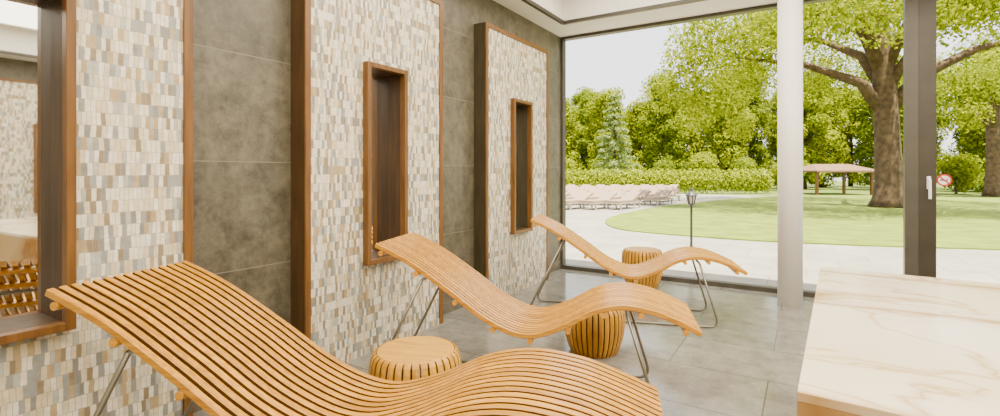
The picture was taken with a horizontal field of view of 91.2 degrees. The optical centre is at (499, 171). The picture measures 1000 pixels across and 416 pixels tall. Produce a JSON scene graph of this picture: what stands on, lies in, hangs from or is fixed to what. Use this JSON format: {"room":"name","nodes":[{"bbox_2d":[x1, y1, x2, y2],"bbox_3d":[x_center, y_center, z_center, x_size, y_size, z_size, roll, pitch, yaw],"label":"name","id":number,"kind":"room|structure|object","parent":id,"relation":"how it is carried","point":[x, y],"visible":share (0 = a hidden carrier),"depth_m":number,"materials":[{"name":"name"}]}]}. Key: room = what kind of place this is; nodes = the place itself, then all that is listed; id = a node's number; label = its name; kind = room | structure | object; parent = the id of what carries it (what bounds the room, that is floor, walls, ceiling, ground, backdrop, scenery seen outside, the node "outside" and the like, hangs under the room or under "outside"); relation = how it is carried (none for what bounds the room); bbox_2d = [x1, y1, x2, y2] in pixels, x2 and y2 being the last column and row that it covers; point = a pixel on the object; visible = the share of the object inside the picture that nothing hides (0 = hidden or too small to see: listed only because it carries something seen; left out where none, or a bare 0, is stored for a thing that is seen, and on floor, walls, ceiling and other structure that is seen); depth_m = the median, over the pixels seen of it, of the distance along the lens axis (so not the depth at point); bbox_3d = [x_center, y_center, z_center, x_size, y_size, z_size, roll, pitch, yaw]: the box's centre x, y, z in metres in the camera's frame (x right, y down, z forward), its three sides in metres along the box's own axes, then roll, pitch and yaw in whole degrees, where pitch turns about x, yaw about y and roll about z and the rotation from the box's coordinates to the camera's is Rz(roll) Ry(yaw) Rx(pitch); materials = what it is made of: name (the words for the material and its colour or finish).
{"room":"spa","nodes":[
{"label":"spa","id":0,"kind":"room"},
{"bbox_2d":[193,0,560,412],"bbox_3d":[-1.540,-0.455,3.103,0.300,3.510,8.630,0,0,32],"label":"wall","id":1,"kind":"structure","parent":0,"point":[242,48],"depth_m":2.99,"materials":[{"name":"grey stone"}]},
{"bbox_2d":[0,0,192,415],"bbox_3d":[-1.973,-0.085,1.946,0.190,2.770,1.370,0,0,32],"label":"mosaic panel","id":2,"kind":"object","parent":1,"relation":"attached to","point":[96,96],"visible":1,"depth_m":2.13,"materials":[{"name":"tile"}]},
{"bbox_2d":[0,0,50,325],"bbox_3d":[-2.047,-0.060,1.989,0.008,1.396,0.361,0,0,32],"label":"mirror","id":3,"kind":"object","parent":2,"relation":"attached to","point":[25,25],"depth_m":2.06,"materials":[{"name":"silver mirror"}]},
{"bbox_2d":[291,0,442,362],"bbox_3d":[-0.898,-0.085,3.668,0.190,2.770,1.370,0,0,32],"label":"mosaic panel","id":4,"kind":"object","parent":1,"relation":"attached to","point":[367,75],"visible":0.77,"depth_m":3.44,"materials":[{"name":"beige tile"}]},
{"bbox_2d":[372,73,387,254],"bbox_3d":[-0.971,-0.060,3.711,0.008,1.396,0.361,0,0,32],"label":"mirror","id":5,"kind":"object","parent":4,"relation":"attached to","point":[379,81],"depth_m":3.77,"materials":[{"name":"brown mirror"}]},
{"bbox_2d":[474,22,548,294],"bbox_3d":[0.183,-0.085,5.398,0.190,2.770,1.370,0,0,32],"label":"mosaic panel","id":6,"kind":"object","parent":1,"relation":"attached to","point":[511,72],"visible":0.91,"depth_m":5.18,"materials":[{"name":"beige tile"}]},
{"bbox_2d":[516,106,517,226],"bbox_3d":[0.110,-0.060,5.441,0.008,1.396,0.361,0,0,32],"label":"mirror","id":7,"kind":"object","parent":6,"relation":"attached to","point":[516,106],"depth_m":5.57,"materials":[{"name":"brown mirror"}]},
{"bbox_2d":[561,3,776,292],"bbox_3d":[1.974,-0.255,5.924,2.670,3.110,0.100,0,0,32],"label":"window","id":8,"kind":"structure","parent":1,"relation":"in","point":[771,289],"depth_m":6.17,"materials":[{"name":"grey metal"}]},
{"bbox_2d":[193,269,814,415],"bbox_3d":[1.927,1.375,0.819,8.600,0.150,8.830,0,0,32],"label":"floor","id":9,"kind":"structure","parent":0,"point":[750,363],"depth_m":3.69,"materials":[{"name":"grey tile"}]},
{"bbox_2d":[45,261,662,415],"bbox_3d":[-0.536,0.861,1.815,2.191,0.878,0.601,0,0,13],"label":"lounger","id":10,"kind":"object","parent":9,"relation":"on","point":[225,351],"visible":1,"depth_m":1.82,"materials":[{"name":"brown wood"}]},
{"bbox_2d":[368,336,461,380],"bbox_3d":[-0.419,1.089,2.443,0.458,0.421,0.456,0,0,17],"label":"stool","id":11,"kind":"object","parent":9,"relation":"on","point":[401,359],"visible":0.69,"depth_m":2.34,"materials":[{"name":"brown wood"}]},
{"bbox_2d":[375,232,701,383],"bbox_3d":[0.196,0.861,2.981,1.848,0.878,0.572,0,0,13],"label":"lounger","id":12,"kind":"object","parent":9,"relation":"on","point":[504,313],"visible":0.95,"depth_m":2.90,"materials":[{"name":"brown wood"}]},
{"bbox_2d":[564,310,624,358],"bbox_3d":[0.686,1.132,3.580,0.444,0.337,0.442,0,0,-8],"label":"stool","id":13,"kind":"object","parent":9,"relation":"on","point":[596,336],"visible":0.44,"depth_m":3.40,"materials":[{"name":"brown wood"}]},
{"bbox_2d":[530,214,747,327],"bbox_3d":[1.199,0.861,4.474,1.819,0.878,0.572,0,0,14],"label":"lounger","id":14,"kind":"object","parent":9,"relation":"on","point":[666,260],"visible":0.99,"depth_m":4.37,"materials":[{"name":"brown wood"}]},
{"bbox_2d":[622,246,662,287],"bbox_3d":[1.627,1.089,5.610,0.458,0.421,0.456,0,0,-38],"label":"stool","id":15,"kind":"object","parent":9,"relation":"on","point":[635,254],"visible":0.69,"depth_m":5.45,"materials":[{"name":"brown wood"}]},
{"bbox_2d":[777,0,802,307],"bbox_3d":[2.838,-0.255,4.795,0.216,3.110,0.216,0,0,32],"label":"column","id":16,"kind":"structure","parent":9,"relation":"on","point":[789,12],"depth_m":4.71,"materials":[{"name":"paint"}]},
{"bbox_2d":[803,0,918,297],"bbox_3d":[3.543,-0.255,4.944,1.030,3.110,0.100,0,0,32],"label":"window","id":17,"kind":"structure","parent":9,"relation":"on","point":[910,7],"depth_m":4.66,"materials":[{"name":"grey metal"}]},
{"bbox_2d":[797,267,999,415],"bbox_3d":[2.287,0.925,1.351,2.400,0.750,1.957,0,0,35],"label":"countertop","id":18,"kind":"structure","parent":9,"relation":"on","point":[878,344],"depth_m":1.53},
{"bbox_2d":[919,0,935,277],"bbox_3d":[4.407,-0.260,4.363,1.050,3.100,0.150,0,0,32],"label":"door","id":19,"kind":"structure","parent":9,"relation":"on","point":[927,8],"depth_m":4.60,"materials":[{"name":"grey metal"}]},
{"bbox_2d":[936,174,951,185],"bbox_3d":[4.121,0.075,4.545,0.112,0.112,0.003,0,0,32],"label":"prohibition sign","id":20,"kind":"object","parent":19,"relation":"attached to","point":[943,179],"visible":1,"depth_m":4.54,"materials":[{"name":"white"}]},
{"bbox_2d":[493,0,776,36],"bbox_3d":[1.990,-2.085,0.920,8.600,0.550,9.070,0,0,32],"label":"ceiling","id":21,"kind":"structure","parent":0,"point":[565,10],"depth_m":5.70,"materials":[{"name":"paint"}]},
{"bbox_2d":[521,0,706,24],"bbox_3d":[1.903,-1.810,0.969,7.240,0.040,7.300,0,0,32],"label":"trim","id":22,"kind":"structure","parent":21,"relation":"attached to","point":[531,3],"depth_m":5.50,"materials":[{"name":"grey metal"}]},
{"label":"outside","id":23,"kind":"structure","parent":0,"visible":0},
{"bbox_2d":[584,181,999,197],"bbox_3d":[25.471,1.480,40.761,140.000,0.240,83.870,0,0,32],"label":"ground","id":24,"kind":"structure","parent":23,"point":[833,190],"depth_m":32.51,"materials":[{"name":"green plant"}]},
{"bbox_2d":[566,158,577,174],"bbox_3d":[5.681,0.086,43.743,2.644,2.559,2.537,0,0,19],"label":"shrub","id":25,"kind":"object","parent":24,"relation":"on","point":[569,164],"visible":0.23,"depth_m":42.98,"materials":[{"name":"green plant"}]},
{"bbox_2d":[566,97,584,175],"bbox_3d":[6.236,-3.337,49.840,4.790,9.763,4.565,0,0,-2],"label":"tree","id":26,"kind":"object","parent":24,"relation":"on","point":[571,151],"visible":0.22,"depth_m":48.99,"materials":[{"name":"green plant"}]},
{"bbox_2d":[567,86,593,179],"bbox_3d":[10.086,-4.655,59.986,4.635,12.036,4.323,0,0,24],"label":"tree","id":27,"kind":"object","parent":24,"relation":"on","point":[575,96],"visible":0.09,"depth_m":59.84,"materials":[{"name":"green plant"}]},
{"bbox_2d":[575,87,612,173],"bbox_3d":[10.115,-4.015,54.063,4.635,10.757,4.323,0,0,-30],"label":"tree","id":28,"kind":"object","parent":24,"relation":"on","point":[582,144],"visible":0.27,"depth_m":53.32,"materials":[{"name":"green plant"}]},
{"bbox_2d":[586,158,606,176],"bbox_3d":[8.449,0.144,42.377,2.341,2.784,2.682,0,0,35],"label":"shrub","id":29,"kind":"object","parent":24,"relation":"on","point":[594,161],"visible":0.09,"depth_m":41.93,"materials":[{"name":"green plant"}]},
{"bbox_2d":[581,86,632,174],"bbox_3d":[10.333,-3.446,46.911,4.414,9.619,4.310,0,0,-32],"label":"tree","id":30,"kind":"object","parent":24,"relation":"on","point":[600,105],"visible":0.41,"depth_m":46.37,"materials":[{"name":"green plant"}]},
{"bbox_2d":[590,93,643,184],"bbox_3d":[8.298,-1.980,34.300,3.734,7.120,4.054,0,0,17],"label":"conifer","id":31,"kind":"object","parent":24,"relation":"on","point":[613,147],"visible":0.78,"depth_m":33.89,"materials":[{"name":"green plant"}]},
{"bbox_2d":[616,106,641,158],"bbox_3d":[14.950,-3.074,57.658,4.428,9.218,4.646,0,0,-5],"label":"tree","id":32,"kind":"object","parent":24,"relation":"on","point":[624,106],"visible":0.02,"depth_m":56.62,"materials":[{"name":"green plant"}]},
{"bbox_2d":[618,159,643,174],"bbox_3d":[10.898,0.119,40.916,2.537,2.492,2.644,0,0,-30],"label":"shrub","id":33,"kind":"object","parent":24,"relation":"on","point":[640,167],"visible":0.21,"depth_m":40.34,"materials":[{"name":"green plant"}]},
{"bbox_2d":[621,95,657,181],"bbox_3d":[14.485,-3.214,50.996,4.646,9.508,4.428,0,0,15],"label":"tree","id":34,"kind":"object","parent":24,"relation":"on","point":[638,109],"visible":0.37,"depth_m":50.15,"materials":[{"name":"green plant"}]},
{"bbox_2d":[650,158,674,184],"bbox_3d":[13.245,0.188,39.448,2.341,2.684,2.682,0,0,-5],"label":"shrub","id":35,"kind":"object","parent":24,"relation":"on","point":[663,165],"visible":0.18,"depth_m":39.45,"materials":[{"name":"green plant"}]},
{"bbox_2d":[637,70,689,174],"bbox_3d":[14.858,-3.936,44.615,4.635,10.599,4.323,0,0,38],"label":"tree","id":36,"kind":"object","parent":24,"relation":"on","point":[664,124],"visible":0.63,"depth_m":43.94,"materials":[{"name":"green plant"}]},
{"bbox_2d":[566,168,774,193],"bbox_3d":[10.610,0.555,30.890,13.330,1.691,1.012,0,0,0],"label":"hedge","id":37,"kind":"object","parent":24,"relation":"on","point":[724,180],"visible":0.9,"depth_m":30.72,"materials":[{"name":"green plant"}]},
{"bbox_2d":[672,87,716,181],"bbox_3d":[18.951,-3.554,48.641,4.414,9.836,4.310,0,0,-11],"label":"tree","id":38,"kind":"object","parent":24,"relation":"on","point":[695,144],"visible":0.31,"depth_m":47.45,"materials":[{"name":"green plant"}]},
{"bbox_2d":[686,151,718,183],"bbox_3d":[15.496,-0.112,37.519,2.503,2.957,2.644,0,0,10],"label":"shrub","id":39,"kind":"object","parent":24,"relation":"on","point":[699,162],"visible":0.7,"depth_m":36.99,"materials":[{"name":"green plant"}]},
{"bbox_2d":[699,79,758,187],"bbox_3d":[19.498,-3.387,41.772,4.646,9.869,4.428,0,0,43],"label":"tree","id":40,"kind":"object","parent":24,"relation":"on","point":[718,144],"visible":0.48,"depth_m":40.94,"materials":[{"name":"green plant"}]},
{"bbox_2d":[729,156,763,190],"bbox_3d":[18.133,0.188,36.063,2.682,2.683,2.341,0,0,4],"label":"shrub","id":41,"kind":"object","parent":24,"relation":"on","point":[741,164],"visible":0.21,"depth_m":35.79,"materials":[{"name":"green plant"}]},
{"bbox_2d":[733,58,773,176],"bbox_3d":[23.319,-4.702,45.687,4.323,12.130,4.635,0,0,34],"label":"tree","id":42,"kind":"object","parent":24,"relation":"on","point":[756,147],"visible":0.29,"depth_m":44.58,"materials":[{"name":"green plant"}]},
{"bbox_2d":[762,89,776,185],"bbox_3d":[28.107,-3.739,48.791,4.646,10.599,4.428,0,0,-11],"label":"tree","id":43,"kind":"object","parent":24,"relation":"on","point":[771,144],"visible":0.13,"depth_m":48.53,"materials":[{"name":"green plant"}]},
{"bbox_2d":[566,194,999,290],"bbox_3d":[7.718,1.345,17.069,55.000,0.030,24.870,0,0,32],"label":"patio","id":44,"kind":"structure","parent":24,"relation":"on","point":[759,259],"depth_m":7.90,"materials":[{"name":"beige concrete"}]},
{"bbox_2d":[567,186,579,191],"bbox_3d":[3.346,1.035,24.404,0.561,0.590,1.658,0,0,43],"label":"sun lounger","id":45,"kind":"object","parent":44,"relation":"on","point":[572,187],"visible":0.19,"depth_m":24.78,"materials":[{"name":"white fabric"}]},
{"bbox_2d":[568,188,584,195],"bbox_3d":[3.164,1.035,22.187,0.561,0.590,1.658,0,0,45],"label":"sun lounger","id":46,"kind":"object","parent":44,"relation":"on","point":[573,191],"visible":0.2,"depth_m":22.54,"materials":[{"name":"white fabric"}]},
{"bbox_2d":[570,188,584,193],"bbox_3d":[3.502,0.905,22.525,0.510,0.329,0.627,0,0,45],"label":"cushion","id":47,"kind":"object","parent":46,"relation":"on","point":[573,191],"depth_m":22.56,"materials":[{"name":"white fabric"}]},
{"bbox_2d":[566,190,588,198],"bbox_3d":[2.962,1.035,19.988,0.561,0.590,1.658,0,0,45],"label":"sun lounger","id":48,"kind":"object","parent":44,"relation":"on","point":[577,192],"visible":0.3,"depth_m":20.29,"materials":[{"name":"white fabric"}]},
{"bbox_2d":[571,190,588,195],"bbox_3d":[3.300,0.905,20.328,0.510,0.329,0.627,0,0,45],"label":"cushion","id":49,"kind":"object","parent":48,"relation":"on","point":[577,192],"depth_m":20.36,"materials":[{"name":"white fabric"}]},
{"bbox_2d":[566,192,592,209],"bbox_3d":[2.747,1.035,17.803,0.561,0.590,1.658,0,0,43],"label":"sun lounger","id":50,"kind":"object","parent":44,"relation":"on","point":[581,196],"visible":0.63,"depth_m":17.91,"materials":[{"name":"beige fabric"}]},
{"bbox_2d":[566,199,582,202],"bbox_3d":[2.534,1.037,17.577,0.510,0.076,1.003,0,0,43],"label":"seat cushion","id":51,"kind":"object","parent":50,"relation":"on","point":[567,200],"depth_m":17.40,"materials":[{"name":"beige fabric"}]},
{"bbox_2d":[573,192,592,199],"bbox_3d":[3.076,0.905,18.151,0.510,0.329,0.627,0,0,43],"label":"cushion","id":52,"kind":"object","parent":50,"relation":"on","point":[583,195],"depth_m":18.10,"materials":[{"name":"white fabric"}]},
{"bbox_2d":[578,190,609,205],"bbox_3d":[3.841,1.035,19.990,0.561,0.590,1.658,0,0,45],"label":"sun lounger","id":53,"kind":"object","parent":44,"relation":"on","point":[598,193],"visible":0.41,"depth_m":20.23,"materials":[{"name":"beige fabric"}]},
{"bbox_2d":[588,196,599,198],"bbox_3d":[3.623,1.037,19.769,0.510,0.076,1.003,0,0,45],"label":"seat cushion","id":54,"kind":"object","parent":53,"relation":"on","point":[591,197],"depth_m":19.63,"materials":[{"name":"white fabric"}]},
{"bbox_2d":[592,190,609,195],"bbox_3d":[4.177,0.905,20.330,0.510,0.329,0.627,0,0,45],"label":"cushion","id":55,"kind":"object","parent":53,"relation":"on","point":[599,192],"depth_m":20.34,"materials":[{"name":"white fabric"}]},
{"bbox_2d":[590,188,603,195],"bbox_3d":[4.043,1.035,22.187,0.561,0.590,1.658,0,0,45],"label":"sun lounger","id":56,"kind":"object","parent":44,"relation":"on","point":[594,190],"visible":0.18,"depth_m":22.55,"materials":[{"name":"white fabric"}]},
{"bbox_2d":[580,192,617,209],"bbox_3d":[3.637,1.035,17.793,0.561,0.590,1.658,0,0,44],"label":"sun lounger","id":57,"kind":"object","parent":44,"relation":"on","point":[605,196],"visible":0.8,"depth_m":17.79,"materials":[{"name":"beige fabric"}]},
{"bbox_2d":[582,199,606,202],"bbox_3d":[3.421,1.037,17.571,0.510,0.076,1.003,0,0,44],"label":"seat cushion","id":58,"kind":"object","parent":57,"relation":"on","point":[592,200],"depth_m":17.28,"materials":[{"name":"beige fabric"}]},
{"bbox_2d":[598,192,617,199],"bbox_3d":[3.971,0.905,18.136,0.510,0.329,0.627,0,0,44],"label":"cushion","id":59,"kind":"object","parent":57,"relation":"on","point":[607,195],"depth_m":18.09,"materials":[{"name":"white fabric"}]},
{"bbox_2d":[600,190,629,205],"bbox_3d":[4.710,1.035,20.000,0.561,0.590,1.658,0,0,44],"label":"sun lounger","id":60,"kind":"object","parent":44,"relation":"on","point":[621,193],"visible":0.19,"depth_m":20.21,"materials":[{"name":"beige fabric"}]},
{"bbox_2d":[616,190,629,195],"bbox_3d":[5.040,0.905,20.347,0.510,0.329,0.627,0,0,44],"label":"cushion","id":61,"kind":"object","parent":60,"relation":"on","point":[620,192],"depth_m":20.33,"materials":[{"name":"white fabric"}]},
{"bbox_2d":[610,188,621,191],"bbox_3d":[4.916,1.035,22.194,0.561,0.590,1.658,0,0,44],"label":"sun lounger","id":62,"kind":"object","parent":44,"relation":"on","point":[612,189],"visible":0.15,"depth_m":22.59,"materials":[{"name":"white fabric"}]},
{"bbox_2d":[605,192,641,209],"bbox_3d":[4.505,1.035,17.806,0.561,0.590,1.658,0,0,43],"label":"sun lounger","id":63,"kind":"object","parent":44,"relation":"on","point":[629,197],"visible":0.98,"depth_m":17.79,"materials":[{"name":"beige fabric"}]},
{"bbox_2d":[606,199,632,202],"bbox_3d":[4.293,1.037,17.579,0.510,0.076,1.003,0,0,43],"label":"seat cushion","id":64,"kind":"object","parent":63,"relation":"on","point":[616,200],"depth_m":17.32,"materials":[{"name":"beige fabric"}]},
{"bbox_2d":[621,192,640,200],"bbox_3d":[4.832,0.905,18.155,0.510,0.329,0.627,0,0,43],"label":"cushion","id":65,"kind":"object","parent":63,"relation":"on","point":[631,196],"depth_m":18.11,"materials":[{"name":"white fabric"}]},
{"bbox_2d":[622,186,632,189],"bbox_3d":[5.992,1.035,24.399,0.561,0.590,1.658,0,0,44],"label":"sun lounger","id":66,"kind":"object","parent":44,"relation":"on","point":[624,187],"visible":0.16,"depth_m":24.77,"materials":[{"name":"white fabric"}]},
{"bbox_2d":[630,188,641,200],"bbox_3d":[5.804,1.035,22.187,0.561,0.590,1.658,0,0,45],"label":"sun lounger","id":67,"kind":"object","parent":44,"relation":"on","point":[631,189],"visible":0.19,"depth_m":22.55,"materials":[{"name":"white fabric"}]},
{"bbox_2d":[630,188,641,191],"bbox_3d":[6.142,0.905,22.526,0.510,0.329,0.627,0,0,45],"label":"cushion","id":68,"kind":"object","parent":67,"relation":"on","point":[632,189],"depth_m":22.56,"materials":[{"name":"white fabric"}]},
{"bbox_2d":[621,190,651,205],"bbox_3d":[5.591,1.035,19.999,0.561,0.590,1.658,0,0,44],"label":"sun lounger","id":69,"kind":"object","parent":44,"relation":"on","point":[644,193],"visible":0.42,"depth_m":20.19,"materials":[{"name":"beige fabric"}]},
{"bbox_2d":[638,190,651,196],"bbox_3d":[5.922,0.905,20.345,0.510,0.329,0.627,0,0,44],"label":"cushion","id":70,"kind":"object","parent":69,"relation":"on","point":[644,193],"depth_m":20.27,"materials":[{"name":"white fabric"}]},
{"bbox_2d":[647,188,659,200],"bbox_3d":[6.667,1.035,22.203,0.561,0.590,1.658,0,0,43],"label":"sun lounger","id":71,"kind":"object","parent":44,"relation":"on","point":[654,190],"visible":0.23,"depth_m":22.45,"materials":[{"name":"white fabric"}]},
{"bbox_2d":[648,188,659,193],"bbox_3d":[6.995,0.905,22.551,0.510,0.329,0.627,0,0,43],"label":"cushion","id":72,"kind":"object","parent":71,"relation":"on","point":[654,190],"depth_m":22.50,"materials":[{"name":"white fabric"}]},
{"bbox_2d":[642,190,673,205],"bbox_3d":[6.466,1.035,20.004,0.561,0.590,1.658,0,0,43],"label":"sun lounger","id":73,"kind":"object","parent":44,"relation":"on","point":[662,194],"visible":0.96,"depth_m":19.97,"materials":[{"name":"beige fabric"}]},
{"bbox_2d":[643,196,665,198],"bbox_3d":[6.253,1.037,19.778,0.510,0.076,1.003,0,0,43],"label":"seat cushion","id":74,"kind":"object","parent":73,"relation":"on","point":[651,197],"depth_m":19.55,"materials":[{"name":"beige fabric"}]},
{"bbox_2d":[655,190,672,197],"bbox_3d":[6.794,0.905,20.353,0.510,0.329,0.627,0,0,43],"label":"cushion","id":75,"kind":"object","parent":73,"relation":"on","point":[664,193],"depth_m":20.30,"materials":[{"name":"white fabric"}]},
{"bbox_2d":[656,186,667,193],"bbox_3d":[7.760,1.035,24.391,0.561,0.590,1.658,0,0,45],"label":"sun lounger","id":76,"kind":"object","parent":44,"relation":"on","point":[660,187],"visible":0.24,"depth_m":24.73,"materials":[{"name":"white fabric"}]},
{"bbox_2d":[653,188,680,201],"bbox_3d":[7.559,1.035,22.192,0.561,0.590,1.658,0,0,45],"label":"sun lounger","id":77,"kind":"object","parent":44,"relation":"on","point":[675,190],"visible":0.52,"depth_m":22.41,"materials":[{"name":"white fabric"}]},
{"bbox_2d":[668,188,679,194],"bbox_3d":[7.894,0.905,22.533,0.510,0.329,0.627,0,0,45],"label":"cushion","id":78,"kind":"object","parent":77,"relation":"on","point":[675,190],"depth_m":22.47,"materials":[{"name":"white fabric"}]},
{"bbox_2d":[670,184,679,193],"bbox_3d":[9.917,1.035,28.793,0.561,0.590,1.658,0,0,44],"label":"sun lounger","id":79,"kind":"object","parent":44,"relation":"on","point":[674,185],"visible":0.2,"depth_m":29.10,"materials":[{"name":"white fabric"}]},
{"bbox_2d":[685,188,697,246],"bbox_3d":[3.201,0.795,8.199,0.200,1.070,0.200,0,0,32],"label":"garden lamp","id":80,"kind":"object","parent":44,"relation":"on","point":[691,196],"visible":0.87,"depth_m":8.18,"materials":[{"name":"black metal"}]},
{"bbox_2d":[605,195,999,249],"bbox_3d":[16.255,1.317,16.389,20.022,0.025,23.900,0,0,32],"label":"lawn","id":81,"kind":"structure","parent":44,"relation":"on","point":[970,223],"depth_m":12.92,"materials":[{"name":"green plant"}]},
{"bbox_2d":[639,0,999,207],"bbox_3d":[13.735,-4.250,18.303,16.191,11.110,15.336,0,0,22],"label":"shade tree","id":82,"kind":"object","parent":81,"relation":"on","point":[882,47],"visible":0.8,"depth_m":18.04,"materials":[{"name":"green plant"}]},
{"bbox_2d":[771,160,809,188],"bbox_3d":[20.652,0.172,34.918,2.537,2.386,2.644,0,0,-42],"label":"shrub","id":83,"kind":"object","parent":24,"relation":"on","point":[805,163],"visible":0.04,"depth_m":35.40,"materials":[{"name":"green plant"}]},
{"bbox_2d":[770,72,842,188],"bbox_3d":[23.954,-3.414,38.328,4.414,9.556,4.310,0,0,-1],"label":"tree","id":84,"kind":"object","parent":24,"relation":"on","point":[814,125],"visible":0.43,"depth_m":37.40,"materials":[{"name":"green plant"}]},
{"bbox_2d":[805,81,852,187],"bbox_3d":[28.006,-3.489,42.826,4.428,10.080,4.646,0,0,8],"label":"tree","id":85,"kind":"object","parent":24,"relation":"on","point":[839,152],"visible":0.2,"depth_m":41.50,"materials":[{"name":"green plant"}]},
{"bbox_2d":[803,164,873,194],"bbox_3d":[20.397,0.435,30.202,3.700,1.850,3.136,0,0,0],"label":"pavilion","id":86,"kind":"object","parent":24,"relation":"on","point":[816,168],"visible":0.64,"depth_m":29.09,"materials":[{"name":"brown wood"}]},
{"bbox_2d":[826,85,873,186],"bbox_3d":[32.792,-3.514,45.958,4.310,9.754,4.414,0,0,-33],"label":"tree","id":87,"kind":"object","parent":24,"relation":"on","point":[851,159],"visible":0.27,"depth_m":45.09,"materials":[{"name":"green plant"}]},
{"bbox_2d":[845,54,902,186],"bbox_3d":[28.433,-4.052,36.255,4.323,10.830,4.635,0,0,-24],"label":"tree","id":88,"kind":"object","parent":24,"relation":"on","point":[864,111],"visible":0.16,"depth_m":36.51,"materials":[{"name":"green plant"}]},
{"bbox_2d":[936,56,950,182],"bbox_3d":[37.523,-4.474,43.431,4.635,11.676,4.323,0,0,-31],"label":"tree","id":89,"kind":"object","parent":24,"relation":"on","point":[939,125],"visible":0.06,"depth_m":42.13,"materials":[{"name":"green plant"}]},
{"bbox_2d":[936,153,982,193],"bbox_3d":[27.905,0.093,29.943,2.537,2.544,2.644,0,0,27],"label":"shrub","id":90,"kind":"object","parent":24,"relation":"on","point":[959,167],"visible":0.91,"depth_m":29.53,"materials":[{"name":"green plant"}]},
{"bbox_2d":[936,54,999,196],"bbox_3d":[26.961,-2.764,26.902,5.624,8.169,5.220,0,0,-3],"label":"tree","id":91,"kind":"object","parent":24,"relation":"on","point":[992,163],"visible":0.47,"depth_m":26.60,"materials":[{"name":"green plant"}]},
{"bbox_2d":[940,31,999,163],"bbox_3d":[36.728,-4.645,37.090,4.635,12.016,4.323,0,0,-3],"label":"tree","id":92,"kind":"object","parent":24,"relation":"on","point":[956,133],"visible":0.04,"depth_m":37.26,"materials":[{"name":"green plant"}]},
{"bbox_2d":[944,47,999,191],"bbox_3d":[32.821,-3.521,32.850,4.646,10.146,4.428,0,0,15],"label":"tree","id":93,"kind":"object","parent":24,"relation":"on","point":[974,143],"visible":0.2,"depth_m":32.91,"materials":[{"name":"green plant"}]},
{"bbox_2d":[974,173,984,193],"bbox_3d":[31.058,0.176,30.223,2.682,2.710,2.341,0,0,11],"label":"shrub","id":94,"kind":"object","parent":24,"relation":"on","point":[981,185],"visible":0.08,"depth_m":30.77,"materials":[{"name":"green plant"}]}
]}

